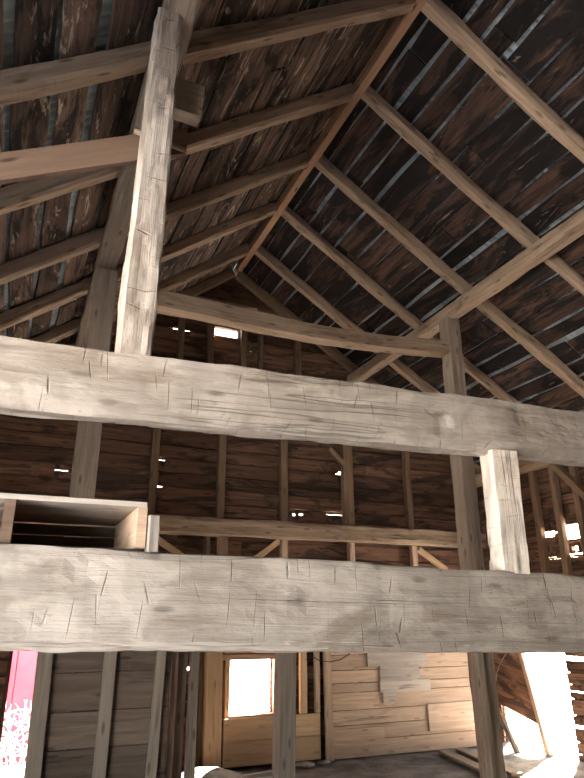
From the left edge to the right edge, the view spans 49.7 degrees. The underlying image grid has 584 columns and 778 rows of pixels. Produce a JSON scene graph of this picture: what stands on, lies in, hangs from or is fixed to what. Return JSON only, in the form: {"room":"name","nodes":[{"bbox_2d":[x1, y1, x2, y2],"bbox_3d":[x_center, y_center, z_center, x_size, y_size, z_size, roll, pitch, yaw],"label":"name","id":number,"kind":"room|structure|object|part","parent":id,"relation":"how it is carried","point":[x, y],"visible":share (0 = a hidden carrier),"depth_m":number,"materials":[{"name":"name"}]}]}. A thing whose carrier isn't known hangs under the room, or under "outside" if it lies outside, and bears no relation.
{"room":"farm building","nodes":[
{"label":"farm building","id":0,"kind":"room"},
{"bbox_2d":[0,0,396,344],"bbox_3d":[-0.785,-2.273,3.027,4.736,3.586,12.400,8,-22,-22],"label":"ceiling","id":1,"kind":"structure","parent":0,"point":[31,31],"depth_m":5.03,"materials":[{"name":"brown wood"}]},
{"bbox_2d":[0,202,276,330],"bbox_3d":[-2.240,-0.965,6.383,4.566,3.545,0.152,9,-22,-23],"label":"rafter","id":2,"kind":"object","parent":1,"relation":"attached to","point":[36,307],"visible":0.75,"depth_m":6.91,"materials":[{"name":"brown wood"}]},
{"bbox_2d":[28,243,248,342],"bbox_3d":[-2.632,-0.654,7.234,4.573,3.545,0.136,9,-22,-24],"label":"rafter","id":3,"kind":"object","parent":1,"relation":"attached to","point":[54,334],"visible":0.57,"depth_m":8.07,"materials":[{"name":"brown wood"}]},
{"bbox_2d":[67,268,234,345],"bbox_3d":[-2.931,-0.412,7.888,4.560,3.511,0.113,8,-22,-22],"label":"rafter","id":4,"kind":"object","parent":1,"relation":"attached to","point":[228,274],"visible":0.32,"depth_m":9.01,"materials":[{"name":"brown wood"}]},
{"bbox_2d":[195,295,256,310],"bbox_3d":[-1.013,-1.218,9.145,1.063,0.143,0.058,8,-22,-22],"label":"tie","id":5,"kind":"object","parent":4,"relation":"attached to","point":[211,299],"visible":0.38,"depth_m":9.17,"materials":[{"name":"brown wood"}]},
{"bbox_2d":[0,152,308,285],"bbox_3d":[-1.868,-1.264,5.565,4.572,3.544,0.141,9,-22,-23],"label":"rafter","id":6,"kind":"object","parent":1,"relation":"attached to","point":[71,247],"visible":0.83,"depth_m":6.05,"materials":[{"name":"brown wood"}]},
{"bbox_2d":[0,83,353,214],"bbox_3d":[-1.452,-1.597,4.664,4.568,3.546,0.146,9,-22,-23],"label":"rafter","id":7,"kind":"object","parent":1,"relation":"attached to","point":[23,194],"visible":0.77,"depth_m":5.18,"materials":[{"name":"brown wood"}]},
{"bbox_2d":[0,0,415,106],"bbox_3d":[-1.036,-1.933,3.750,4.573,3.541,0.162,9,-22,-23],"label":"rafter","id":8,"kind":"object","parent":1,"relation":"attached to","point":[38,80],"visible":0.91,"depth_m":4.03,"materials":[{"name":"brown wood"}]},
{"bbox_2d":[237,0,426,271],"bbox_3d":[0.944,-3.140,5.426,0.091,0.164,8.620,8,-22,-22],"label":"board","id":9,"kind":"object","parent":1,"relation":"attached to","point":[401,24],"visible":0.85,"depth_m":6.38,"materials":[{"name":"brown wood"}]},
{"bbox_2d":[0,277,507,774],"bbox_3d":[-0.965,1.367,8.324,8.690,6.527,0.101,8,-22,-22],"label":"wall","id":10,"kind":"structure","parent":0,"point":[33,451],"depth_m":8.57,"materials":[{"name":"brown wood"}]},
{"bbox_2d":[0,651,77,749],"bbox_3d":[-2.724,3.162,6.856,0.726,2.010,0.120,8,-22,-22],"label":"trim","id":11,"kind":"structure","parent":10,"relation":"attached to","point":[3,708],"depth_m":6.64,"materials":[{"name":"brown wood"}]},
{"bbox_2d":[159,537,183,553],"bbox_3d":[-1.474,1.973,7.750,0.502,0.343,0.078,8,-22,-22],"label":"brace","id":12,"kind":"object","parent":10,"relation":"attached to","point":[162,542],"visible":0.46,"depth_m":7.71,"materials":[{"name":"orange wood"}]},
{"bbox_2d":[215,537,227,554],"bbox_3d":[-0.893,2.475,7.838,0.155,1.242,0.092,8,-22,-22],"label":"stud","id":13,"kind":"object","parent":10,"relation":"attached to","point":[221,543],"visible":0.18,"depth_m":7.97,"materials":[{"name":"brown wood"}]},
{"bbox_2d":[225,651,254,653],"bbox_3d":[-0.447,3.115,7.738,0.778,0.230,0.020,8,-22,-22],"label":"header board","id":14,"kind":"object","parent":13,"relation":"attached to","point":[244,651],"visible":0.14,"depth_m":7.61,"materials":[{"name":"orange wood"}]},
{"bbox_2d":[0,514,486,547],"bbox_3d":[-0.983,1.746,7.978,8.400,0.247,0.216,8,-22,-22],"label":"beam","id":15,"kind":"structure","parent":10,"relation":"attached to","point":[169,524],"depth_m":8.32,"materials":[{"name":"brown wood"}]},
{"bbox_2d":[147,428,160,513],"bbox_3d":[-1.750,0.822,8.053,0.105,1.600,0.095,8,-22,-22],"label":"stud","id":16,"kind":"object","parent":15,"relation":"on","point":[156,432],"visible":0.62,"depth_m":7.94,"materials":[{"name":"brown wood"}]},
{"bbox_2d":[215,434,226,517],"bbox_3d":[-0.937,0.940,8.382,0.100,1.600,0.094,8,-22,-22],"label":"stud","id":17,"kind":"object","parent":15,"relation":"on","point":[222,438],"visible":0.64,"depth_m":8.27,"materials":[{"name":"brown wood"}]},
{"bbox_2d":[279,439,287,520],"bbox_3d":[-0.119,1.058,8.713,0.105,1.600,0.095,8,-22,-22],"label":"stud","id":18,"kind":"object","parent":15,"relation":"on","point":[283,444],"visible":0.72,"depth_m":8.61,"materials":[{"name":"brown wood"}]},
{"bbox_2d":[340,444,354,525],"bbox_3d":[0.789,1.190,9.082,0.159,1.600,0.095,8,-22,-22],"label":"stud","id":19,"kind":"object","parent":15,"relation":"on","point":[347,487],"visible":0.77,"depth_m":8.96,"materials":[{"name":"brown wood"}]},
{"bbox_2d":[327,447,345,466],"bbox_3d":[0.635,0.971,8.981,0.281,0.270,0.052,8,-22,-22],"label":"knee brace","id":20,"kind":"object","parent":19,"relation":"attached to","point":[330,450],"visible":1,"depth_m":8.96,"materials":[{"name":"brown wood"}]},
{"bbox_2d":[401,451,414,528],"bbox_3d":[1.724,1.325,9.461,0.102,1.600,0.094,8,-22,-22],"label":"stud","id":21,"kind":"object","parent":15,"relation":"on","point":[406,474],"visible":0.7,"depth_m":9.36,"materials":[{"name":"brown wood"}]},
{"bbox_2d":[222,653,274,719],"bbox_3d":[-0.483,3.582,7.605,0.819,0.706,0.125,8,-22,-22],"label":"window frame","id":22,"kind":"structure","parent":10,"relation":"in","point":[227,659],"depth_m":7.53,"materials":[{"name":"orange wood"}]},
{"bbox_3d":[-0.482,3.890,7.492,0.579,0.050,0.125,8,-22,-22],"label":"sill","id":23,"kind":"part","parent":22,"relation":"part of","materials":[{"name":"brown wood"}]},
{"bbox_2d":[254,539,280,556],"bbox_3d":[-0.386,2.139,8.188,0.509,0.404,0.079,8,-22,-22],"label":"brace","id":24,"kind":"object","parent":10,"relation":"attached to","point":[276,542],"visible":0.58,"depth_m":8.21,"materials":[{"name":"orange wood"}]},
{"bbox_2d":[279,540,287,557],"bbox_3d":[-0.107,2.589,8.158,0.089,1.242,0.095,8,-22,-22],"label":"stud","id":25,"kind":"object","parent":10,"relation":"attached to","point":[283,548],"visible":0.23,"depth_m":8.30,"materials":[{"name":"brown wood"}]},
{"bbox_2d":[417,547,447,568],"bbox_3d":[2.038,2.481,9.175,0.497,0.341,0.077,8,-22,-22],"label":"brace","id":26,"kind":"object","parent":10,"relation":"attached to","point":[421,551],"visible":0.93,"depth_m":9.14,"materials":[{"name":"orange wood"}]},
{"bbox_3d":[-0.674,0.161,8.790,5.015,0.128,0.098,8,-22,-22],"label":"gable girt","id":27,"kind":"object","parent":10,"relation":"attached to","visible":0},
{"bbox_2d":[176,317,185,359],"bbox_3d":[-1.535,-0.562,8.660,0.089,1.155,0.093,8,-22,-22],"label":"stud","id":28,"kind":"object","parent":27,"relation":"on","point":[181,321],"visible":0.57,"depth_m":8.67,"materials":[{"name":"brown wood"}]},
{"bbox_2d":[206,323,214,363],"bbox_3d":[-1.147,-0.574,8.842,0.093,1.300,0.097,8,-22,-22],"label":"stud","id":29,"kind":"object","parent":27,"relation":"on","point":[210,327],"visible":0.47,"depth_m":8.83,"materials":[{"name":"brown wood"}]},
{"bbox_2d":[239,330,246,366],"bbox_3d":[-0.698,-0.509,9.024,0.088,1.300,0.093,8,-22,-22],"label":"stud","id":30,"kind":"object","parent":27,"relation":"on","point":[243,334],"visible":0.47,"depth_m":9.01,"materials":[{"name":"brown wood"}]},
{"bbox_2d":[257,333,262,369],"bbox_3d":[-0.460,-0.474,9.121,0.064,1.300,0.095,8,-22,-22],"label":"stud","id":31,"kind":"object","parent":27,"relation":"on","point":[260,336],"visible":0.38,"depth_m":9.11,"materials":[{"name":"brown wood"}]},
{"bbox_2d":[294,340,301,375],"bbox_3d":[0.082,-0.276,9.297,0.090,1.045,0.096,8,-22,-22],"label":"stud","id":32,"kind":"object","parent":27,"relation":"on","point":[297,344],"visible":0.5,"depth_m":9.32,"materials":[{"name":"brown wood"}]},
{"bbox_2d":[164,742,583,777],"bbox_3d":[1.309,2.522,2.208,8.760,0.038,11.770,8,-22,-22],"label":"floor","id":33,"kind":"structure","parent":0,"point":[533,762],"depth_m":7.33,"materials":[{"name":"wood"}]},
{"bbox_2d":[43,268,118,751],"bbox_3d":[-1.752,1.109,5.169,0.212,4.681,0.203,8,-22,-22],"label":"post","id":34,"kind":"object","parent":33,"relation":"on","point":[88,436],"visible":0.31,"depth_m":5.38,"materials":[{"name":"brown wood"}]},
{"bbox_2d":[75,0,201,347],"bbox_3d":[-0.928,-1.838,4.153,0.202,0.177,9.130,8,-22,-22],"label":"post","id":35,"kind":"structure","parent":34,"relation":"on","point":[117,226],"depth_m":4.97,"materials":[{"name":"brown wood"}]},
{"bbox_2d":[24,650,170,777],"bbox_3d":[-1.391,2.462,4.561,0.989,1.722,0.101,8,-22,-22],"label":"wall","id":36,"kind":"structure","parent":33,"relation":"on","point":[104,691],"depth_m":4.59,"materials":[{"name":"brown wood"}]},
{"bbox_2d":[165,651,176,777],"bbox_3d":[-0.940,2.593,4.881,0.042,1.690,0.038,8,-22,-22],"label":"upright lath","id":37,"kind":"object","parent":33,"relation":"on","point":[174,653],"visible":0.69,"depth_m":4.88,"materials":[{"name":"brown wood"}]},
{"bbox_2d":[171,651,187,777],"bbox_3d":[-0.917,2.671,5.094,0.090,1.691,0.086,8,-22,-22],"label":"stud","id":38,"kind":"object","parent":33,"relation":"on","point":[182,657],"visible":0.63,"depth_m":5.08,"materials":[{"name":"brown wood"}]},
{"bbox_2d":[184,651,199,777],"bbox_3d":[-0.818,2.685,5.134,0.077,1.690,0.084,8,-22,-22],"label":"stud","id":39,"kind":"object","parent":33,"relation":"on","point":[192,699],"visible":0.75,"depth_m":5.11,"materials":[{"name":"brown wood"}]},
{"bbox_2d":[195,536,210,767],"bbox_3d":[-1.063,3.083,7.531,0.074,2.590,0.093,8,-22,-22],"label":"stud","id":40,"kind":"object","parent":33,"relation":"on","point":[207,539],"visible":0.42,"depth_m":7.29,"materials":[{"name":"brown wood"}]},
{"bbox_2d":[202,652,222,767],"bbox_3d":[-0.915,3.522,7.320,0.225,1.623,0.085,8,-22,-22],"label":"post","id":41,"kind":"object","parent":33,"relation":"on","point":[213,663],"visible":0.71,"depth_m":7.22,"materials":[{"name":"orange wood"}]},
{"bbox_2d":[181,767,248,777],"bbox_3d":[-0.934,4.035,6.556,1.240,0.182,0.840,8,-22,-22],"label":"pile","id":42,"kind":"object","parent":33,"relation":"on","point":[200,772],"visible":0.76,"depth_m":6.51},
{"bbox_2d":[243,770,271,777],"bbox_3d":[-0.291,4.123,6.699,0.560,0.052,0.356,8,-22,-22],"label":"frame","id":43,"kind":"object","parent":33,"relation":"on","point":[266,774],"visible":0.32,"depth_m":6.75,"materials":[{"name":"brown wood"}]},
{"bbox_2d":[222,735,320,767],"bbox_3d":[-0.225,4.244,7.394,1.229,0.250,0.042,8,-22,-22],"label":"board","id":44,"kind":"object","parent":33,"relation":"on","point":[251,752],"visible":0.77,"depth_m":7.32,"materials":[{"name":"orange wood"}]},
{"bbox_2d":[222,713,320,742],"bbox_3d":[-0.226,4.011,7.478,1.229,0.235,0.038,8,-22,-22],"label":"board","id":45,"kind":"object","parent":44,"relation":"on","point":[252,728],"visible":0.8,"depth_m":7.40,"materials":[{"name":"orange wood"}]},
{"bbox_2d":[299,652,306,713],"bbox_3d":[0.134,3.488,7.833,0.094,0.970,0.064,8,-22,-22],"label":"stud","id":46,"kind":"object","parent":45,"relation":"on","point":[302,655],"visible":0.78,"depth_m":7.75,"materials":[{"name":"orange wood"}]},
{"bbox_2d":[313,652,320,712],"bbox_3d":[0.309,3.513,7.905,0.063,0.970,0.064,8,-22,-22],"label":"stud","id":47,"kind":"object","parent":45,"relation":"on","point":[315,654],"visible":0.76,"depth_m":7.83,"materials":[{"name":"brown wood"}]},
{"bbox_2d":[272,653,295,777],"bbox_3d":[-0.062,2.757,5.338,0.184,1.693,0.144,8,-22,-22],"label":"square post","id":48,"kind":"object","parent":33,"relation":"on","point":[284,701],"visible":0.64,"depth_m":5.28,"materials":[{"name":"wood"}]},
{"bbox_2d":[295,761,314,767],"bbox_3d":[0.151,4.355,7.311,0.252,0.056,0.188,8,-22,-22],"label":"stone","id":49,"kind":"object","parent":33,"relation":"on","point":[306,764],"depth_m":7.26,"materials":[{"name":"grey stone"}]},
{"bbox_2d":[317,760,331,764],"bbox_3d":[0.381,4.417,7.462,0.178,0.042,0.124,8,-22,-22],"label":"stone","id":50,"kind":"object","parent":33,"relation":"on","point":[322,762],"depth_m":7.42,"materials":[{"name":"grey stone"}]},
{"bbox_2d":[322,651,333,760],"bbox_3d":[0.447,3.771,7.838,0.122,1.501,0.043,8,-22,-22],"label":"stud","id":51,"kind":"object","parent":33,"relation":"on","point":[327,670],"visible":0.8,"depth_m":7.76,"materials":[{"name":"brown wood"}]},
{"bbox_2d":[306,653,348,661],"bbox_3d":[0.490,3.324,7.992,0.693,0.259,0.012,8,-22,-22],"label":"cable","id":52,"kind":"object","parent":51,"relation":"hanging from","point":[348,653],"visible":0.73,"depth_m":7.93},
{"bbox_2d":[347,543,360,724],"bbox_3d":[0.816,3.357,8.299,0.084,2.592,0.095,8,-22,-22],"label":"stud","id":53,"kind":"object","parent":33,"relation":"on","point":[350,546],"visible":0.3,"depth_m":8.66,"materials":[{"name":"brown wood"}]},
{"bbox_2d":[331,652,476,759],"bbox_3d":[1.574,3.928,8.352,2.360,1.542,0.035,8,-22,-22],"label":"wood plank wall","id":54,"kind":"structure","parent":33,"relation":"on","point":[363,700],"depth_m":8.14,"materials":[{"name":"brown wood"}]},
{"bbox_2d":[333,726,384,746],"bbox_3d":[0.820,4.319,7.833,0.754,0.186,0.023,8,-22,-22],"label":"board","id":55,"kind":"object","parent":54,"relation":"attached to","point":[367,735],"visible":1,"depth_m":7.83,"materials":[{"name":"brown wood"}]},
{"bbox_2d":[382,690,396,702],"bbox_3d":[1.264,3.979,8.161,0.201,0.137,0.022,8,-22,-22],"label":"board","id":56,"kind":"object","parent":54,"relation":"attached to","point":[388,696],"visible":1,"depth_m":8.15,"materials":[{"name":"grey wood"}]},
{"bbox_2d":[366,652,426,666],"bbox_3d":[1.396,3.564,8.375,0.916,0.199,0.023,8,-22,-22],"label":"board","id":57,"kind":"object","parent":54,"relation":"attached to","point":[383,658],"visible":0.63,"depth_m":8.35,"materials":[{"name":"grey wood"}]},
{"bbox_2d":[379,664,419,681],"bbox_3d":[1.422,3.747,8.320,0.602,0.200,0.024,8,-22,-22],"label":"board","id":58,"kind":"object","parent":54,"relation":"attached to","point":[388,673],"visible":1,"depth_m":8.30,"materials":[{"name":"grey wood"}]},
{"bbox_2d":[379,679,430,692],"bbox_3d":[1.492,3.901,8.296,0.777,0.137,0.026,8,-22,-22],"label":"board","id":59,"kind":"object","parent":54,"relation":"attached to","point":[415,684],"visible":1,"depth_m":8.29,"materials":[{"name":"grey wood"}]},
{"bbox_2d":[427,701,474,730],"bbox_3d":[2.171,4.368,8.436,0.826,0.320,0.025,8,-22,-22],"label":"board","id":60,"kind":"object","parent":54,"relation":"attached to","point":[449,715],"visible":0.87,"depth_m":8.40,"materials":[{"name":"beige wood"}]},
{"bbox_2d":[409,546,427,734],"bbox_3d":[1.754,3.492,8.678,0.089,2.592,0.095,8,-22,-22],"label":"stud","id":61,"kind":"object","parent":33,"relation":"on","point":[413,554],"visible":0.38,"depth_m":9.04,"materials":[{"name":"brown wood"}]},
{"bbox_2d":[438,749,478,771],"bbox_3d":[2.054,4.356,7.344,0.143,0.037,1.432,4,-20,-11],"label":"plank","id":62,"kind":"object","parent":33,"relation":"on","point":[449,754],"visible":0.67,"depth_m":7.48,"materials":[{"name":"brown wood"}]},
{"bbox_2d":[439,316,505,777],"bbox_3d":[1.877,1.508,6.687,0.212,4.950,0.191,8,-22,-22],"label":"post","id":63,"kind":"object","parent":33,"relation":"on","point":[469,540],"visible":0.66,"depth_m":6.65,"materials":[{"name":"brown wood"}]},
{"bbox_2d":[115,281,449,357],"bbox_3d":[0.070,-0.659,6.653,3.812,0.270,0.182,8,-22,-22],"label":"beam","id":64,"kind":"structure","parent":63,"relation":"attached to","point":[174,304],"depth_m":6.52,"materials":[{"name":"brown wood"}]},
{"bbox_2d":[347,208,583,381],"bbox_3d":[2.717,-1.573,5.727,0.178,0.206,9.130,8,-22,-22],"label":"beam","id":65,"kind":"structure","parent":63,"relation":"on","point":[564,234],"depth_m":6.76,"materials":[{"name":"brown wood"}]},
{"bbox_2d":[474,653,496,777],"bbox_3d":[1.823,2.999,5.974,0.119,1.661,0.096,8,-22,-22],"label":"leaning pole","id":66,"kind":"object","parent":33,"relation":"on","point":[485,713],"visible":0.7,"depth_m":5.91,"materials":[{"name":"brown wood"}]},
{"bbox_2d":[455,748,522,776],"bbox_3d":[2.292,4.391,7.441,0.133,0.038,1.436,3,-20,-10],"label":"plank","id":67,"kind":"object","parent":33,"relation":"on","point":[511,772],"visible":0.59,"depth_m":7.57,"materials":[{"name":"brown wood"}]},
{"bbox_2d":[500,715,519,753],"bbox_3d":[2.869,4.616,8.112,0.054,0.716,0.465,8,-22,-22],"label":"rail","id":68,"kind":"object","parent":33,"relation":"on","point":[504,723],"visible":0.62,"depth_m":8.21,"materials":[{"name":"brown wood"}]},
{"bbox_2d":[233,0,583,466],"bbox_3d":[3.513,-1.940,4.876,4.667,3.020,12.400,8,-22,-22],"label":"ceiling","id":69,"kind":"structure","parent":0,"point":[427,78],"depth_m":6.70,"materials":[{"name":"brown wood"}]},
{"bbox_2d":[235,271,481,474],"bbox_3d":[1.192,-0.101,9.664,4.411,2.909,0.114,8,-22,-22],"label":"rafter","id":70,"kind":"object","parent":69,"relation":"attached to","point":[246,281],"visible":0.35,"depth_m":9.42,"materials":[{"name":"brown wood"}]},
{"bbox_2d":[255,245,522,461],"bbox_3d":[1.495,-0.345,9.003,4.417,2.935,0.153,8,-22,-21],"label":"rafter","id":71,"kind":"object","parent":69,"relation":"attached to","point":[262,253],"visible":0.48,"depth_m":8.83,"materials":[{"name":"brown wood"}]},
{"bbox_2d":[281,206,519,402],"bbox_3d":[1.864,-0.640,8.197,4.412,2.932,0.163,8,-22,-22],"label":"rafter","id":72,"kind":"object","parent":69,"relation":"attached to","point":[288,214],"visible":0.58,"depth_m":8.05,"materials":[{"name":"brown wood"}]},
{"bbox_2d":[315,154,583,397],"bbox_3d":[2.258,-0.957,7.335,4.416,2.937,0.155,8,-22,-22],"label":"rafter","id":73,"kind":"object","parent":69,"relation":"attached to","point":[538,350],"visible":0.97,"depth_m":7.23,"materials":[{"name":"brown wood"}]},
{"bbox_2d":[361,86,583,294],"bbox_3d":[2.679,-1.298,6.420,4.419,2.929,0.170,8,-22,-21],"label":"rafter","id":74,"kind":"object","parent":69,"relation":"attached to","point":[391,116],"visible":0.88,"depth_m":6.25,"materials":[{"name":"brown wood"}]},
{"bbox_2d":[421,0,583,163],"bbox_3d":[3.088,-1.623,5.533,4.416,2.933,0.175,8,-22,-21],"label":"rafter","id":75,"kind":"object","parent":69,"relation":"attached to","point":[437,12],"visible":0.99,"depth_m":5.31,"materials":[{"name":"brown wood"}]},
{"bbox_2d":[467,653,471,694],"bbox_3d":[2.164,3.602,7.324,0.199,1.103,0.016,8,-22,-22],"label":"cord","id":76,"kind":"object","parent":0,"point":[467,653],"visible":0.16,"depth_m":7.37,"materials":[{"name":"brown"}]},
{"bbox_2d":[477,465,583,761],"bbox_3d":[5.246,1.368,4.461,0.101,3.828,11.610,8,-22,-22],"label":"wall","id":77,"kind":"structure","parent":0,"point":[575,677],"depth_m":8.40,"materials":[{"name":"brown wood"}]},
{"bbox_2d":[0,543,583,652],"bbox_3d":[1.105,1.144,3.202,8.488,0.561,0.347,8,-22,-22],"label":"tie beam","id":78,"kind":"structure","parent":77,"relation":"attached to","point":[53,599],"depth_m":2.57,"materials":[{"name":"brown wood"}]},
{"bbox_2d":[0,493,147,550],"bbox_3d":[-1.206,0.576,2.576,1.096,0.197,0.620,8,-22,-22],"label":"wooden crate","id":79,"kind":"object","parent":78,"relation":"on","point":[129,518],"visible":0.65,"depth_m":2.68,"materials":[{"name":"brown wood"}]},
{"bbox_3d":[-1.342,0.673,2.826,1.058,0.151,0.020,8,-22,-22],"label":"panel","id":80,"kind":"part","parent":79,"relation":"part of","materials":[{"name":"brown wood"}]},
{"bbox_3d":[-1.207,0.492,2.604,1.093,0.020,0.616,8,-22,-22],"label":"panel","id":81,"kind":"part","parent":79,"relation":"part of","materials":[{"name":"beige wood"}]},
{"bbox_3d":[-1.215,0.666,2.562,1.093,0.018,0.560,8,-22,-22],"label":"panel","id":82,"kind":"part","parent":79,"relation":"part of","materials":[{"name":"beige wood"}]},
{"bbox_2d":[144,515,159,552],"bbox_3d":[-0.563,0.585,2.532,0.046,0.142,0.093,8,-22,-22],"label":"wood block","id":83,"kind":"object","parent":78,"relation":"on","point":[153,521],"visible":0.84,"depth_m":2.50,"materials":[{"name":"beige wood"}]},
{"bbox_2d":[480,449,529,573],"bbox_3d":[1.107,0.641,3.292,0.163,0.634,0.148,5,-21,-13],"label":"post","id":84,"kind":"object","parent":78,"relation":"on","point":[506,534],"visible":0.99,"depth_m":3.24,"materials":[{"name":"brown wood"}]},
{"bbox_2d":[0,335,583,466],"bbox_3d":[1.131,0.215,3.470,8.485,0.492,0.175,8,-22,-22],"label":"tie beam","id":85,"kind":"structure","parent":84,"relation":"on","point":[44,380],"depth_m":2.87,"materials":[{"name":"brown wood"}]},
{"bbox_2d":[114,7,186,355],"bbox_3d":[-0.657,-1.062,3.117,0.273,2.022,0.161,8,-22,-22],"label":"post","id":86,"kind":"object","parent":85,"relation":"on","point":[139,289],"visible":0.98,"depth_m":2.98,"materials":[{"name":"brown wood"}]},
{"bbox_2d":[0,128,187,184],"bbox_3d":[-1.067,-1.137,3.104,1.084,0.736,0.035,8,-22,-22],"label":"wooden beam","id":87,"kind":"structure","parent":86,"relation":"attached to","point":[99,154],"depth_m":3.08,"materials":[{"name":"brown wood"}]},
{"bbox_2d":[174,77,204,126],"bbox_3d":[-0.614,-1.618,3.535,0.225,0.234,0.106,8,-22,-22],"label":"stub","id":88,"kind":"object","parent":86,"relation":"attached to","point":[189,96],"visible":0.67,"depth_m":3.50,"materials":[{"name":"brown wood"}]},
{"bbox_2d":[518,461,549,474],"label":"wall plate","id":89,"kind":"object","parent":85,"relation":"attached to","point":[526,466],"depth_m":8.75,"materials":[{"name":"brown wood"}]},
{"bbox_2d":[549,464,583,499],"bbox_3d":[3.599,1.230,8.007,0.105,0.759,0.680,8,-22,-22],"label":"brace","id":90,"kind":"object","parent":89,"relation":"attached to","point":[558,469],"visible":0.95,"depth_m":8.07,"materials":[{"name":"brown wood"}]},
{"bbox_2d":[475,473,482,486],"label":"wall plate","id":91,"kind":"object","parent":77,"relation":"attached to","point":[479,482],"depth_m":9.68,"materials":[{"name":"brown wood"}]},
{"bbox_2d":[494,652,554,755],"bbox_3d":[3.088,3.953,8.596,0.104,2.019,0.976,8,-22,-22],"label":"board panel","id":92,"kind":"object","parent":77,"relation":"attached to","point":[517,692],"visible":0.65,"depth_m":8.57,"materials":[{"name":"brown wood"}]},
{"bbox_2d":[548,466,572,575],"bbox_3d":[3.530,1.873,8.241,0.092,1.840,0.095,8,-22,-22],"label":"stud","id":93,"kind":"object","parent":77,"relation":"attached to","point":[553,476],"visible":0.66,"depth_m":8.25,"materials":[{"name":"brown wood"}]},
{"bbox_2d":[569,466,583,560],"bbox_3d":[3.669,1.762,7.938,0.091,1.840,0.095,8,-22,-22],"label":"stud","id":94,"kind":"object","parent":77,"relation":"attached to","point":[573,470],"visible":0.69,"depth_m":8.01,"materials":[{"name":"brown wood"}]},
{"bbox_3d":[3.198,3.062,8.635,0.105,0.126,1.500,8,-22,-22],"label":"header","id":95,"kind":"object","parent":77,"relation":"attached to","visible":0},
{"bbox_2d":[528,471,550,572],"bbox_3d":[3.382,1.992,8.564,0.089,1.840,0.096,8,-22,-22],"label":"stud","id":96,"kind":"object","parent":95,"relation":"on","point":[532,475],"visible":0.71,"depth_m":8.59,"materials":[{"name":"brown wood"}]},
{"label":"outside","id":97,"kind":"structure","parent":0,"visible":0},
{"bbox_2d":[0,653,583,777],"bbox_3d":[-1.332,7.309,14.102,150.000,0.099,150.000,8,-22,-22],"label":"outdoor background","id":98,"kind":"structure","parent":97,"point":[249,679],"depth_m":17.33,"materials":[{"name":"white"}]},
{"bbox_2d":[0,700,30,777],"bbox_3d":[-3.477,4.654,8.376,3.333,1.160,1.988,8,-22,-22],"label":"brush","id":99,"kind":"object","parent":98,"relation":"on","point":[3,754],"visible":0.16,"depth_m":8.20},
{"bbox_2d":[0,470,161,765],"bbox_3d":[-7.172,3.738,11.924,9.500,5.320,6.200,8,-22,-22],"label":"barn","id":100,"kind":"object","parent":98,"relation":"on","point":[22,674],"visible":0.02,"depth_m":9.79,"materials":[{"name":"paint"}]}
]}

